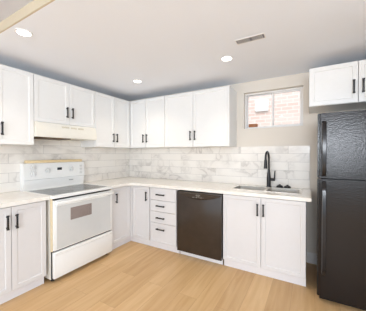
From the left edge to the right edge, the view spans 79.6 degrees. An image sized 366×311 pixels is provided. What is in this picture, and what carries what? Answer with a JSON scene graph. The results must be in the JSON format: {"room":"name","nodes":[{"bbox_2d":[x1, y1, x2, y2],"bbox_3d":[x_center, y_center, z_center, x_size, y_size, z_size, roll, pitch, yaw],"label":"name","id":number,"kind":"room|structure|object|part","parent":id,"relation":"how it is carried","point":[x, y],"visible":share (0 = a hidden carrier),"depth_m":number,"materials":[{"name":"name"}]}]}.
{"room":"kitchen","nodes":[
{"label":"kitchen","id":0,"kind":"room"},
{"bbox_2d":[0,0,32,21],"bbox_3d":[-0.907,-1.194,-1.017,5.800,0.250,4.294,0,1,30],"label":"ceiling","id":1,"kind":"structure","parent":0,"point":[7,7],"depth_m":1.61,"materials":[{"name":"paint"}]},
{"bbox_2d":[2,64,127,148],"bbox_3d":[-2.757,0.167,1.391,0.200,2.355,6.600,0,1,30],"label":"wall","id":2,"kind":"structure","parent":0,"point":[2,64],"depth_m":3.18,"materials":[{"name":"beige paint"}]},
{"bbox_2d":[0,64,33,145],"bbox_3d":[-1.950,-0.509,2.217,0.370,0.790,0.672,0,1,30],"label":"upper cabinet","id":3,"kind":"object","parent":2,"relation":"attached to","point":[16,85],"visible":1,"depth_m":2.29,"materials":[{"name":"white paint"}]},
{"bbox_3d":[-1.785,-0.268,2.167,0.034,0.132,0.021,0,1,30],"label":"handle","id":4,"kind":"part","parent":3,"relation":"part of","materials":[{"name":"black metal"}]},
{"bbox_2d":[33,74,94,127],"bbox_3d":[-1.582,-0.649,2.855,0.370,0.523,0.800,0,1,30],"label":"upper cabinet","id":5,"kind":"object","parent":2,"relation":"attached to","point":[55,101],"visible":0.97,"depth_m":2.72,"materials":[{"name":"white paint"}]},
{"bbox_3d":[-1.556,-0.647,2.616,0.020,0.519,0.407,0,1,30],"label":"door","id":6,"kind":"part","parent":5,"relation":"part of","materials":[{"name":"white paint"}]},
{"bbox_3d":[-1.357,-0.650,2.963,0.020,0.519,0.385,0,1,30],"label":"door","id":7,"kind":"part","parent":5,"relation":"part of","materials":[{"name":"white paint"}]},
{"bbox_2d":[0,139,128,192],"bbox_3d":[-1.651,0.098,3.102,0.009,0.630,2.510,0,1,30],"label":"tiled wall","id":8,"kind":"structure","parent":2,"relation":"attached to","point":[99,163],"depth_m":3.08,"materials":[{"name":"tile"}]},
{"bbox_2d":[34,121,96,140],"bbox_3d":[-1.580,-0.295,2.857,0.372,0.183,0.798,0,1,30],"label":"range hood","id":9,"kind":"object","parent":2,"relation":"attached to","point":[42,130],"visible":0.96,"depth_m":2.70,"materials":[{"name":"metal"}]},
{"bbox_2d":[81,92,131,148],"bbox_3d":[-1.123,-0.523,3.653,0.370,0.790,1.035,0,1,30],"label":"upper cabinet","id":10,"kind":"object","parent":2,"relation":"attached to","point":[112,114],"visible":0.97,"depth_m":3.39,"materials":[{"name":"white paint"}]},
{"bbox_3d":[-1.170,-0.520,3.289,0.020,0.786,0.353,0,1,30],"label":"door","id":11,"kind":"part","parent":10,"relation":"part of","materials":[{"name":"white paint"}]},
{"bbox_3d":[-0.995,-0.523,3.592,0.020,0.786,0.339,0,1,30],"label":"door","id":12,"kind":"part","parent":10,"relation":"part of","materials":[{"name":"white paint"}]},
{"bbox_2d":[0,241,364,310],"bbox_3d":[-0.279,1.403,0.092,5.800,0.100,6.800,0,1,30],"label":"floor","id":13,"kind":"structure","parent":0,"point":[134,276],"depth_m":2.19,"materials":[{"name":"brown wood"}]},
{"bbox_2d":[0,200,45,304],"bbox_3d":[-1.824,0.898,2.144,0.669,0.876,0.624,0,1,30],"label":"base cabinet","id":14,"kind":"object","parent":13,"relation":"on","point":[22,227],"visible":0.99,"depth_m":2.08,"materials":[{"name":"paint"}]},
{"bbox_3d":[-1.649,0.855,1.867,0.020,0.773,0.315,0,1,30],"label":"door","id":15,"kind":"part","parent":14,"relation":"part of","materials":[{"name":"paint"}]},
{"bbox_3d":[-1.564,0.601,1.958,0.034,0.132,0.021,0,1,30],"label":"handle","id":16,"kind":"part","parent":14,"relation":"part of","materials":[{"name":"black metal"}]},
{"bbox_3d":[-1.528,0.602,2.020,0.034,0.132,0.021,0,1,30],"label":"handle","id":17,"kind":"part","parent":14,"relation":"part of","materials":[{"name":"black metal"}]},
{"bbox_2d":[0,191,49,207],"bbox_3d":[-1.832,0.441,2.149,0.647,0.036,0.672,0,1,30],"label":"countertop","id":18,"kind":"structure","parent":14,"relation":"on","point":[7,199],"depth_m":2.20,"materials":[{"name":"stone"}]},
{"bbox_3d":[-1.493,0.852,2.137,0.020,0.773,0.301,0,1,30],"label":"door","id":19,"kind":"part","parent":14,"relation":"part of","materials":[{"name":"paint"}]},
{"bbox_2d":[20,159,113,280],"bbox_3d":[-1.419,0.694,2.765,0.728,1.272,0.798,0,1,30],"label":"range","id":20,"kind":"object","parent":13,"relation":"on","point":[78,213],"visible":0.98,"depth_m":2.60,"materials":[{"name":"metal"}]},
{"bbox_3d":[-1.370,0.727,2.285,0.036,0.555,0.006,0,1,30],"label":"trim","id":21,"kind":"part","parent":20,"relation":"part of","materials":[{"name":"beige metal"}]},
{"bbox_3d":[-1.692,0.074,2.925,0.088,0.034,0.715,0,1,30],"label":"trim","id":22,"kind":"part","parent":20,"relation":"part of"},
{"bbox_2d":[24,183,112,198],"bbox_3d":[-1.403,0.430,2.753,0.617,0.028,0.798,0,1,30],"label":"cooktop","id":23,"kind":"object","parent":20,"relation":"in","point":[68,190],"depth_m":2.69,"materials":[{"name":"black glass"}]},
{"bbox_3d":[-1.157,1.149,2.621,0.038,0.275,0.778,0,1,30],"label":"storage drawer","id":24,"kind":"part","parent":20,"relation":"part of","materials":[{"name":"white metal"}]},
{"bbox_3d":[-1.158,0.731,2.618,0.036,0.527,0.778,0,1,30],"label":"oven door","id":25,"kind":"part","parent":20,"relation":"part of","materials":[{"name":"white metal"}]},
{"bbox_3d":[-1.142,0.756,2.606,0.003,0.450,0.714,0,1,30],"label":"glass panel","id":26,"kind":"part","parent":20,"relation":"part of","materials":[{"name":"white glass"}]},
{"bbox_3d":[-1.124,0.496,2.593,0.046,0.034,0.766,0,1,30],"label":"door handle","id":27,"kind":"part","parent":20,"relation":"part of","materials":[{"name":"white metal"}]},
{"bbox_2d":[111,185,151,249],"bbox_3d":[-0.851,0.885,3.514,0.989,0.876,1.029,0,1,30],"label":"base cabinet","id":28,"kind":"object","parent":13,"relation":"on","point":[131,221],"visible":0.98,"depth_m":3.23,"materials":[{"name":"paint"}]},
{"bbox_3d":[-0.898,0.843,3.172,0.020,0.773,0.366,0,1,30],"label":"door","id":29,"kind":"part","parent":28,"relation":"part of","materials":[{"name":"paint"}]},
{"bbox_3d":[-0.621,0.841,3.255,0.324,0.773,0.020,0,1,30],"label":"door","id":30,"kind":"part","parent":28,"relation":"part of","materials":[{"name":"paint"}]},
{"bbox_2d":[84,177,310,201],"bbox_3d":[0.019,0.431,3.006,3.001,0.036,1.033,0,1,30],"label":"countertop","id":31,"kind":"structure","parent":28,"relation":"on","point":[212,187],"depth_m":2.98,"materials":[{"name":"stone"}]},
{"bbox_2d":[231,185,301,193],"bbox_3d":[1.013,0.501,2.692,0.770,0.184,0.340,0,1,30],"label":"sink","id":32,"kind":"object","parent":31,"relation":"in","point":[242,187],"visible":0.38,"depth_m":2.75,"materials":[{"name":"silver metal"}]},
{"bbox_3d":[0.856,0.501,2.782,0.364,0.182,0.296,0,1,30],"label":"bowl","id":33,"kind":"part","parent":32,"relation":"part of","materials":[{"name":"silver metal"}]},
{"bbox_3d":[1.183,0.503,2.594,0.334,0.182,0.296,0,1,30],"label":"bowl","id":34,"kind":"part","parent":32,"relation":"part of","materials":[{"name":"silver metal"}]},
{"bbox_2d":[264,151,274,186],"bbox_3d":[1.101,0.176,2.797,0.116,0.472,0.229,0,1,34],"label":"kitchen faucet","id":35,"kind":"object","parent":31,"relation":"on","point":[269,179],"visible":1,"depth_m":2.86,"materials":[{"name":"black metal"}]},
{"bbox_3d":[1.078,0.071,2.810,0.026,0.262,0.196,0,1,34],"label":"spout","id":36,"kind":"part","parent":35,"relation":"part of","materials":[{"name":"black metal"}]},
{"bbox_2d":[150,187,179,252],"bbox_3d":[-0.128,0.886,3.305,0.470,0.876,0.669,0,1,30],"label":"base cabinet","id":37,"kind":"object","parent":13,"relation":"on","point":[163,201],"visible":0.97,"depth_m":3.04,"materials":[{"name":"paint"}]},
{"bbox_3d":[-0.275,1.091,3.057,0.436,0.277,0.020,0,1,30],"label":"drawer","id":38,"kind":"part","parent":37,"relation":"part of","materials":[{"name":"paint"}]},
{"bbox_3d":[-0.275,0.870,3.055,0.436,0.157,0.020,0,1,30],"label":"drawer","id":39,"kind":"part","parent":37,"relation":"part of","materials":[{"name":"paint"}]},
{"bbox_3d":[-0.275,0.710,3.053,0.436,0.154,0.020,0,1,30],"label":"drawer","id":40,"kind":"part","parent":37,"relation":"part of","materials":[{"name":"paint"}]},
{"bbox_3d":[-0.275,0.543,3.052,0.436,0.173,0.020,0,1,30],"label":"drawer","id":41,"kind":"part","parent":37,"relation":"part of","materials":[{"name":"paint"}]},
{"bbox_2d":[177,190,222,264],"bbox_3d":[0.343,0.891,3.017,0.614,0.863,0.661,0,1,30],"label":"dishwasher","id":42,"kind":"object","parent":13,"relation":"on","point":[199,214],"visible":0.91,"depth_m":2.73,"materials":[{"name":"black metal"}]},
{"bbox_3d":[0.183,0.514,2.737,0.600,0.076,0.016,0,1,30],"label":"control panel","id":43,"kind":"part","parent":42,"relation":"part of","materials":[{"name":"black plastic"}]},
{"bbox_3d":[0.226,1.289,2.817,0.600,0.071,0.010,0,1,30],"label":"toe panel","id":44,"kind":"part","parent":42,"relation":"part of","materials":[{"name":"paint"}]},
{"bbox_2d":[223,194,306,286],"bbox_3d":[0.998,0.890,2.658,0.862,0.876,0.669,0,1,30],"label":"base cabinet","id":45,"kind":"object","parent":13,"relation":"on","point":[267,237],"visible":0.98,"depth_m":2.37,"materials":[{"name":"paint"}]},
{"bbox_3d":[0.667,0.846,2.513,0.429,0.773,0.020,0,1,30],"label":"door","id":46,"kind":"part","parent":45,"relation":"part of","materials":[{"name":"paint"}]},
{"bbox_3d":[1.040,0.848,2.297,0.425,0.773,0.020,0,1,30],"label":"door","id":47,"kind":"part","parent":45,"relation":"part of","materials":[{"name":"paint"}]},
{"bbox_2d":[317,110,365,310],"bbox_3d":[1.719,0.463,2.105,0.755,1.731,0.782,0,1,30],"label":"refrigerator","id":48,"kind":"object","parent":13,"relation":"on","point":[341,136],"visible":1,"depth_m":1.91,"materials":[{"name":"black metal"}]},
{"bbox_3d":[1.254,0.657,1.955,0.034,0.855,0.054,0,1,30],"label":"handle","id":49,"kind":"part","parent":48,"relation":"part of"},
{"bbox_3d":[1.253,-0.061,1.949,0.034,0.500,0.054,0,1,30],"label":"handle","id":50,"kind":"part","parent":48,"relation":"part of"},
{"bbox_3d":[1.568,0.752,1.845,0.755,1.076,0.065,0,1,30],"label":"fridge door","id":51,"kind":"part","parent":48,"relation":"part of","materials":[{"name":"black metal"}]},
{"bbox_3d":[1.567,-0.089,1.837,0.755,0.585,0.065,0,1,30],"label":"freezer door","id":52,"kind":"part","parent":48,"relation":"part of","materials":[{"name":"black metal"}]},
{"bbox_2d":[0,0,365,100],"bbox_3d":[0.792,-1.170,1.935,5.800,0.300,2.494,0,1,30],"label":"ceiling","id":53,"kind":"structure","parent":0,"point":[102,46],"depth_m":1.98,"materials":[{"name":"paint"}]},
{"bbox_2d":[15,28,32,36],"bbox_3d":[-1.314,-1.013,1.815,0.124,0.006,0.124,0,1,30],"label":"recessed light","id":54,"kind":"object","parent":53,"relation":"in","point":[22,32],"visible":1,"depth_m":1.81,"materials":[{"name":"white"}]},
{"bbox_2d":[0,0,54,32],"bbox_3d":[0.254,-1.173,0.799,5.600,0.327,0.012,0,1,30],"label":"trim","id":55,"kind":"structure","parent":53,"relation":"attached to","point":[34,6],"depth_m":1.61,"materials":[{"name":"beige paint"}]},
{"bbox_2d":[221,56,232,60],"bbox_3d":[0.461,-1.020,2.314,0.124,0.006,0.124,0,1,30],"label":"recessed light","id":56,"kind":"object","parent":53,"relation":"in","point":[225,58],"visible":1,"depth_m":2.31,"materials":[{"name":"white"}]},
{"bbox_2d":[235,33,265,44],"bbox_3d":[0.588,-1.018,1.924,0.250,0.003,0.090,0,1,30],"label":"ceiling vent","id":57,"kind":"object","parent":53,"relation":"in","point":[262,35],"visible":1,"depth_m":1.93,"materials":[{"name":"white metal"}]},
{"bbox_2d":[132,72,365,261],"bbox_3d":[1.365,0.148,2.941,5.800,2.355,0.200,0,1,30],"label":"wall","id":58,"kind":"structure","parent":0,"point":[305,135],"depth_m":2.80,"materials":[{"name":"beige paint"}]},
{"bbox_2d":[130,96,169,147],"bbox_3d":[-0.518,-0.524,3.689,0.705,0.790,0.370,0,1,30],"label":"upper cabinet","id":59,"kind":"object","parent":58,"relation":"attached to","point":[147,116],"visible":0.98,"depth_m":3.54,"materials":[{"name":"white paint"}]},
{"bbox_3d":[-0.750,-0.524,3.659,0.329,0.786,0.020,0,1,30],"label":"door","id":60,"kind":"part","parent":59,"relation":"part of","materials":[{"name":"white paint"}]},
{"bbox_3d":[-0.444,-0.522,3.483,0.368,0.786,0.020,0,1,30],"label":"door","id":61,"kind":"part","parent":59,"relation":"part of","materials":[{"name":"white paint"}]},
{"bbox_2d":[165,86,236,147],"bbox_3d":[0.235,-0.521,3.256,1.028,0.790,0.370,0,1,30],"label":"upper cabinet","id":62,"kind":"object","parent":58,"relation":"attached to","point":[208,117],"visible":1,"depth_m":3.09,"materials":[{"name":"white paint"}]},
{"bbox_3d":[-0.067,-0.521,3.267,0.489,0.786,0.020,0,1,30],"label":"door","id":63,"kind":"part","parent":62,"relation":"part of","materials":[{"name":"white paint"}]},
{"bbox_3d":[0.370,-0.519,3.015,0.513,0.786,0.020,0,1,30],"label":"door","id":64,"kind":"part","parent":62,"relation":"part of","materials":[{"name":"white paint"}]},
{"bbox_3d":[0.681,-0.520,3.018,0.018,0.790,0.336,0,1,30],"label":"panel","id":65,"kind":"part","parent":62,"relation":"part of","materials":[{"name":"white paint"}]},
{"bbox_2d":[129,146,309,188],"bbox_3d":[0.268,0.140,3.452,2.987,0.534,0.009,0,1,30],"label":"tiled wall","id":66,"kind":"structure","parent":58,"relation":"attached to","point":[290,164],"depth_m":3.23,"materials":[{"name":"tile"}]},
{"bbox_2d":[245,87,302,128],"bbox_3d":[1.238,-0.628,3.024,0.739,0.505,0.090,0,1,30],"label":"window","id":67,"kind":"structure","parent":58,"relation":"in","point":[300,89],"depth_m":3.00,"materials":[{"name":"white plastic"}]},
{"bbox_3d":[1.102,-0.629,3.123,0.363,0.463,0.025,0,1,30],"label":"sash","id":68,"kind":"part","parent":67,"relation":"part of","materials":[{"name":"glass"}]},
{"bbox_3d":[1.376,-0.627,2.925,0.358,0.463,0.025,0,1,30],"label":"sash","id":69,"kind":"part","parent":67,"relation":"part of","materials":[{"name":"white glass"}]},
{"bbox_2d":[307,252,316,264],"bbox_3d":[1.929,1.264,2.503,0.898,0.130,0.016,0,1,30],"label":"baseboard","id":70,"kind":"structure","parent":58,"relation":"attached to","point":[311,257],"depth_m":2.70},
{"bbox_2d":[309,60,365,113],"bbox_3d":[1.785,-0.711,2.285,0.820,0.397,0.502,0,1,30],"label":"upper cabinet","id":71,"kind":"object","parent":58,"relation":"attached to","point":[338,87],"visible":1,"depth_m":2.20,"materials":[{"name":"white paint"}]},
{"bbox_3d":[1.635,-0.661,2.102,0.021,0.132,0.034,0,1,30],"label":"handle","id":72,"kind":"part","parent":71,"relation":"part of","materials":[{"name":"black metal"}]},
{"bbox_3d":[1.859,-0.709,2.004,0.408,0.393,0.020,0,1,30],"label":"door","id":73,"kind":"part","parent":71,"relation":"part of","materials":[{"name":"white paint"}]},
{"bbox_3d":[1.698,-0.660,2.066,0.021,0.132,0.034,0,1,30],"label":"handle","id":74,"kind":"part","parent":71,"relation":"part of","materials":[{"name":"black metal"}]},
{"label":"outside","id":75,"kind":"structure","parent":0,"visible":0},
{"bbox_2d":[248,91,299,126],"bbox_3d":[2.138,-1.391,4.674,8.000,3.000,0.200,0,1,30],"label":"wall","id":76,"kind":"structure","parent":75,"point":[286,105],"depth_m":4.63,"materials":[{"name":"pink brick"}]},
{"bbox_2d":[255,100,267,111],"bbox_3d":[1.713,-1.081,4.769,0.260,0.240,0.064,0,1,30],"label":"air vent","id":77,"kind":"object","parent":76,"relation":"in","point":[261,105],"visible":1,"depth_m":4.75,"materials":[{"name":"white plastic"}]}
]}

